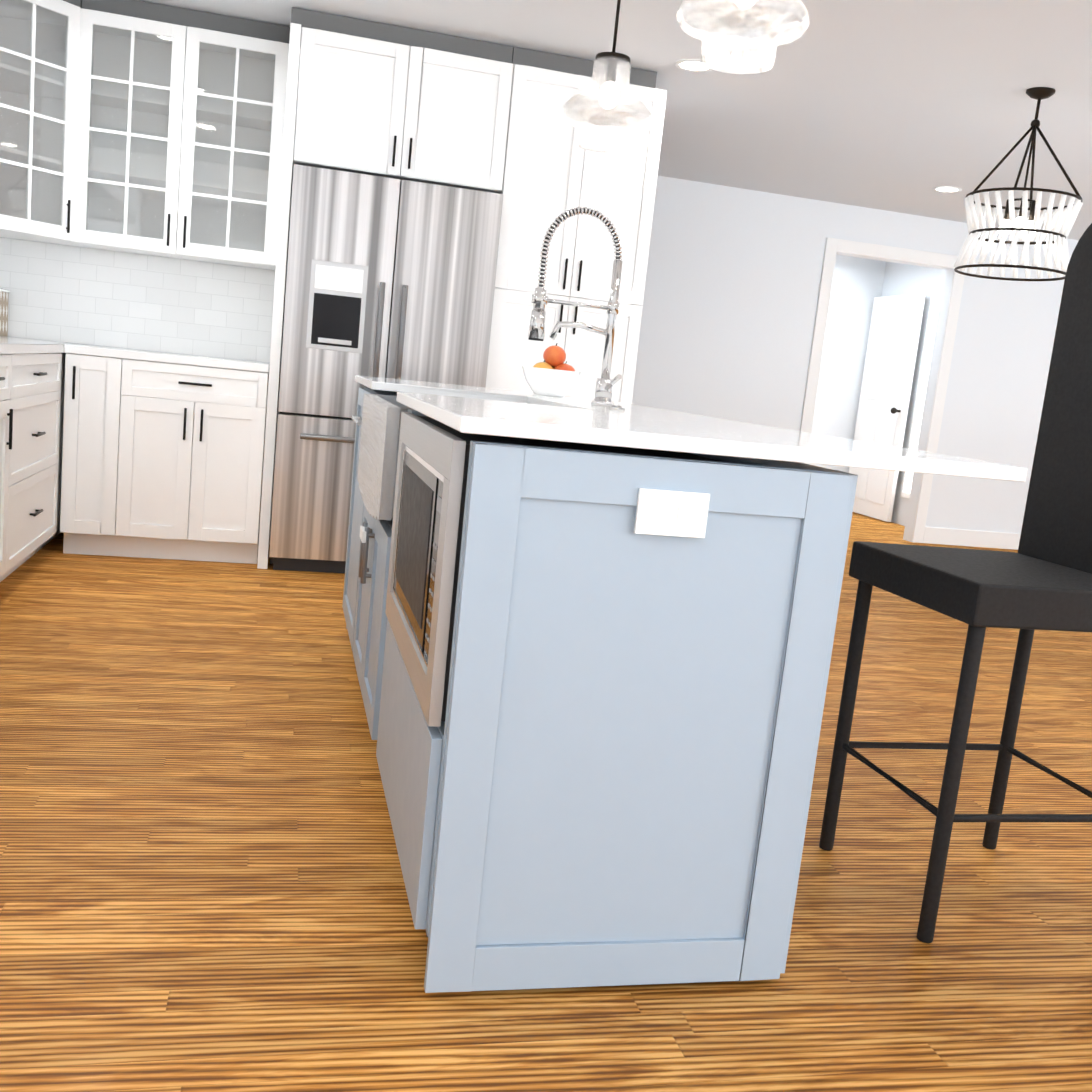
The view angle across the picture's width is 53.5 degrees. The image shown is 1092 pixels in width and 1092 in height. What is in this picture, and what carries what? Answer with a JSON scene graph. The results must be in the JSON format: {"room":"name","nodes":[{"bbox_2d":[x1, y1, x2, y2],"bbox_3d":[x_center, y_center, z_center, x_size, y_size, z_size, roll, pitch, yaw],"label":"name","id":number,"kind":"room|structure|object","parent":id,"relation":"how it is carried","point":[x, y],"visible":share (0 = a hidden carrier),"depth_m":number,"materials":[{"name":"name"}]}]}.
{"room":"kitchen","nodes":[
{"label":"kitchen","id":0,"kind":"room"},
{"bbox_2d":[1,175,292,544],"bbox_3d":[-1.207,-1.209,5.447,3.300,2.440,0.120,4,9,-14],"label":"wall","id":1,"kind":"structure","parent":0,"point":[238,359],"depth_m":5.36,"materials":[{"name":"tile"}]},
{"bbox_2d":[0,0,81,246],"bbox_3d":[-2.342,-1.897,4.656,0.612,1.067,0.611,4,9,-14],"label":"upper cabinet","id":2,"kind":"object","parent":1,"relation":"attached to","point":[39,54],"visible":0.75,"depth_m":4.68,"materials":[{"name":"white wood"}]},
{"bbox_2d":[0,237,274,361],"bbox_3d":[-2.066,-1.179,5.178,1.485,0.448,0.009,4,9,-14],"label":"wall tile","id":3,"kind":"structure","parent":1,"relation":"attached to","point":[74,294],"depth_m":5.20,"materials":[{"name":"white tile"}]},
{"bbox_2d":[72,0,289,269],"bbox_3d":[-1.662,-1.877,4.976,0.886,1.068,0.317,4,9,-14],"label":"upper cabinet","id":4,"kind":"object","parent":1,"relation":"attached to","point":[180,129],"visible":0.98,"depth_m":4.90,"materials":[{"name":"white wood"}]},
{"bbox_2d":[0,512,1091,1091],"bbox_3d":[2.933,0.599,4.758,11.440,0.060,11.720,4,9,-14],"label":"floor","id":5,"kind":"structure","parent":0,"point":[202,886],"depth_m":2.13,"materials":[{"name":"brown wood"}]},
{"bbox_2d":[0,354,15,581],"bbox_3d":[-2.142,-0.208,3.516,0.628,0.883,0.450,4,9,-14],"label":"base cabinet","id":6,"kind":"object","parent":5,"relation":"on","point":[7,361],"depth_m":3.77,"materials":[{"name":"white wood"}]},
{"bbox_2d":[12,353,65,571],"bbox_3d":[-2.295,-0.324,4.154,0.628,0.883,0.882,4,9,-14],"label":"base cabinet","id":7,"kind":"object","parent":5,"relation":"on","point":[32,386],"depth_m":4.26,"materials":[{"name":"white wood"}]},
{"bbox_2d":[0,336,66,353],"bbox_3d":[-2.223,-0.755,3.957,0.655,0.035,2.425,4,9,-14],"label":"countertop","id":8,"kind":"structure","parent":7,"relation":"on","point":[12,345],"depth_m":4.19,"materials":[{"name":"white stone"}]},
{"bbox_2d":[0,288,9,335],"bbox_3d":[-2.622,-1.098,4.945,0.278,0.248,0.178,4,9,-14],"label":"patterned canister","id":9,"kind":"object","parent":8,"relation":"on","point":[4,294],"visible":0.98,"depth_m":4.99,"materials":[{"name":"white ceramic"}]},
{"bbox_2d":[60,369,64,532],"bbox_3d":[-2.469,-0.457,4.878,0.628,0.883,0.632,4,9,-14],"label":"base cabinet","id":10,"kind":"object","parent":5,"relation":"on","point":[64,369],"depth_m":4.85,"materials":[{"name":"white wood"}]},
{"bbox_2d":[60,353,268,563],"bbox_3d":[-1.750,-0.412,5.058,0.837,0.884,0.640,4,9,-14],"label":"base cabinet","id":11,"kind":"object","parent":5,"relation":"on","point":[162,460],"visible":1,"depth_m":4.77,"materials":[{"name":"white wood"}]},
{"bbox_2d":[67,342,269,371],"bbox_3d":[-1.704,-0.866,4.996,0.834,0.035,0.635,4,9,-14],"label":"countertop","id":12,"kind":"structure","parent":11,"relation":"on","point":[74,348],"depth_m":4.71,"materials":[{"name":"white stone"}]},
{"bbox_2d":[257,7,512,568],"bbox_3d":[-0.794,-1.121,5.165,0.976,2.437,0.639,4,9,-14],"label":"surround","id":13,"kind":"object","parent":5,"relation":"on","point":[384,100],"visible":1,"depth_m":4.76,"materials":[{"name":"white wood"}]},
{"bbox_2d":[269,164,502,573],"bbox_3d":[-0.792,-0.782,5.159,0.915,1.775,0.733,4,9,-14],"label":"refrigerator","id":14,"kind":"object","parent":5,"relation":"on","point":[393,278],"visible":0.65,"depth_m":4.82,"materials":[{"name":"metal"}]},
{"bbox_2d":[486,47,666,403],"bbox_3d":[0.028,-1.069,5.379,0.725,2.437,0.626,4,9,-14],"label":"pantry cabinet","id":15,"kind":"object","parent":5,"relation":"on","point":[553,170],"visible":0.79,"depth_m":5.03,"materials":[{"name":"white wood"}]},
{"bbox_2d":[342,387,857,992],"bbox_3d":[-0.137,0.099,2.854,0.690,0.893,2.351,4,9,-14],"label":"kitchen island","id":16,"kind":"object","parent":5,"relation":"on","point":[602,775],"visible":0.85,"depth_m":1.74,"materials":[{"name":"wood"}]},
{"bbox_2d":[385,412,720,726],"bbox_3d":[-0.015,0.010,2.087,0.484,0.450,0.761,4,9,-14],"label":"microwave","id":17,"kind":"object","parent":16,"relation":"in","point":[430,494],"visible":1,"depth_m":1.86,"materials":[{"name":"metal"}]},
{"bbox_2d":[634,488,709,537],"bbox_3d":[0.195,-0.050,1.674,0.115,0.070,0.010,4,9,-14],"label":"outlet","id":18,"kind":"object","parent":16,"relation":"attached to","point":[672,513],"visible":1,"depth_m":1.67,"materials":[{"name":"white plastic"}]},
{"bbox_2d":[355,375,1026,481],"bbox_3d":[0.052,-0.364,2.870,0.953,0.024,2.490,4,9,-14],"label":"island countertop","id":19,"kind":"structure","parent":16,"relation":"on","point":[493,412],"depth_m":1.79,"materials":[{"name":"white stone"}]},
{"bbox_2d":[357,393,411,519],"bbox_3d":[-0.218,-0.227,2.908,0.506,0.289,0.771,4,9,-14],"label":"farmhouse sink","id":20,"kind":"object","parent":19,"relation":"in","point":[379,445],"visible":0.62,"depth_m":2.60,"materials":[{"name":"ceramic"}]},
{"bbox_2d":[522,343,580,396],"bbox_3d":[0.019,-0.605,3.711,0.204,0.180,0.204,4,9,-14],"label":"fruit bowl","id":21,"kind":"object","parent":19,"relation":"on","point":[552,374],"visible":1,"depth_m":3.66,"materials":[{"name":"white ceramic"}]},
{"bbox_2d":[528,207,622,405],"bbox_3d":[0.097,-0.658,2.962,0.264,0.531,0.135,4,9,-14],"label":"faucet","id":22,"kind":"object","parent":19,"relation":"on","point":[605,383],"visible":1,"depth_m":2.99,"materials":[{"name":"silver metal"}]},
{"bbox_2d":[608,405,624,410],"bbox_3d":[0.180,-0.353,2.762,0.043,0.011,0.044,4,9,-14],"label":"switch","id":23,"kind":"object","parent":19,"relation":"on","point":[614,407],"visible":0.94,"depth_m":2.75,"materials":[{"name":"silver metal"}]},
{"bbox_2d":[819,223,1091,942],"bbox_3d":[0.969,0.016,2.225,0.490,1.475,0.460,4,9,-14],"label":"counter chair","id":24,"kind":"object","parent":5,"relation":"on","point":[1041,579],"visible":1,"depth_m":2.31,"materials":[{"name":"black leather"}]},
{"bbox_2d":[139,0,1091,239],"bbox_3d":[3.188,-1.867,4.368,11.440,0.080,11.720,4,9,-14],"label":"ceiling","id":25,"kind":"structure","parent":0,"point":[904,106],"depth_m":4.96,"materials":[{"name":"paint"}]},
{"bbox_2d":[561,0,652,152],"bbox_3d":[0.229,-1.680,3.638,0.314,0.659,0.314,4,9,-14],"label":"pendant light","id":26,"kind":"object","parent":25,"relation":"hanging from","point":[609,91],"visible":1,"depth_m":3.61,"materials":[{"name":"white glass"}]},
{"bbox_2d":[675,59,712,71],"bbox_3d":[0.671,-2.163,4.878,0.176,0.007,0.176,4,9,-14],"label":"recessed light","id":27,"kind":"object","parent":25,"relation":"in","point":[694,65],"visible":0.88,"depth_m":4.88,"materials":[{"name":"paint"}]},
{"bbox_2d":[677,0,809,73],"bbox_3d":[0.492,-1.480,2.547,0.314,0.659,0.314,4,9,-14],"label":"pendant light","id":28,"kind":"object","parent":25,"relation":"hanging from","point":[735,47],"visible":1,"depth_m":2.55,"materials":[{"name":"white glass"}]},
{"bbox_2d":[933,186,961,192],"bbox_3d":[2.586,-2.299,6.986,0.176,0.007,0.176,4,9,-14],"label":"recessed light","id":29,"kind":"object","parent":25,"relation":"in","point":[948,189],"visible":1,"depth_m":6.98,"materials":[{"name":"paint"}]},
{"bbox_2d":[954,87,1082,280],"bbox_3d":[2.123,-1.604,4.797,0.488,0.785,0.491,4,9,-14],"label":"chandelier","id":30,"kind":"object","parent":25,"relation":"hanging from","point":[1029,228],"visible":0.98,"depth_m":4.72,"materials":[{"name":"brown metal"}]},
{"bbox_2d":[807,254,886,472],"bbox_3d":[1.977,-1.629,10.179,2.520,2.440,0.120,4,9,-14],"label":"wall","id":31,"kind":"structure","parent":0,"point":[859,284],"depth_m":10.27,"materials":[{"name":"paint"}]},
{"bbox_2d":[632,175,1078,541],"bbox_3d":[2.250,-1.286,8.187,11.320,2.440,0.120,4,9,-14],"label":"wall","id":32,"kind":"structure","parent":0,"point":[731,291],"depth_m":7.96,"materials":[{"name":"paint"}]},
{"bbox_2d":[800,237,965,542],"bbox_3d":[2.487,-1.147,8.260,1.170,2.192,0.138,4,9,-14],"label":"door frame","id":33,"kind":"structure","parent":32,"relation":"attached to","point":[833,246],"depth_m":8.10,"materials":[{"name":"paint"}]},
{"bbox_2d":[923,527,1020,549],"bbox_3d":[3.727,-0.039,8.699,7.780,0.130,0.015,4,9,-14],"label":"baseboard","id":34,"kind":"structure","parent":32,"relation":"attached to","point":[962,537],"depth_m":8.60,"materials":[{"name":"paint"}]},
{"bbox_2d":[879,262,944,525],"bbox_3d":[3.374,-1.376,9.491,0.120,2.440,1.890,4,9,-14],"label":"wall","id":35,"kind":"structure","parent":0,"point":[898,278],"depth_m":9.70,"materials":[{"name":"paint"}]},
{"bbox_2d":[849,293,925,521],"bbox_3d":[3.055,-1.281,9.969,0.133,2.020,0.800,4,9,-14],"label":"hallway door","id":36,"kind":"structure","parent":35,"relation":"in","point":[891,354],"depth_m":9.89,"materials":[{"name":"paint"}]},
{"bbox_2d":[900,287,941,497],"bbox_3d":[3.315,-1.310,9.389,0.034,1.830,0.360,4,9,-14],"label":"door frame","id":37,"kind":"structure","parent":35,"relation":"in","point":[923,378],"depth_m":9.46,"materials":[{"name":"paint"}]}
]}

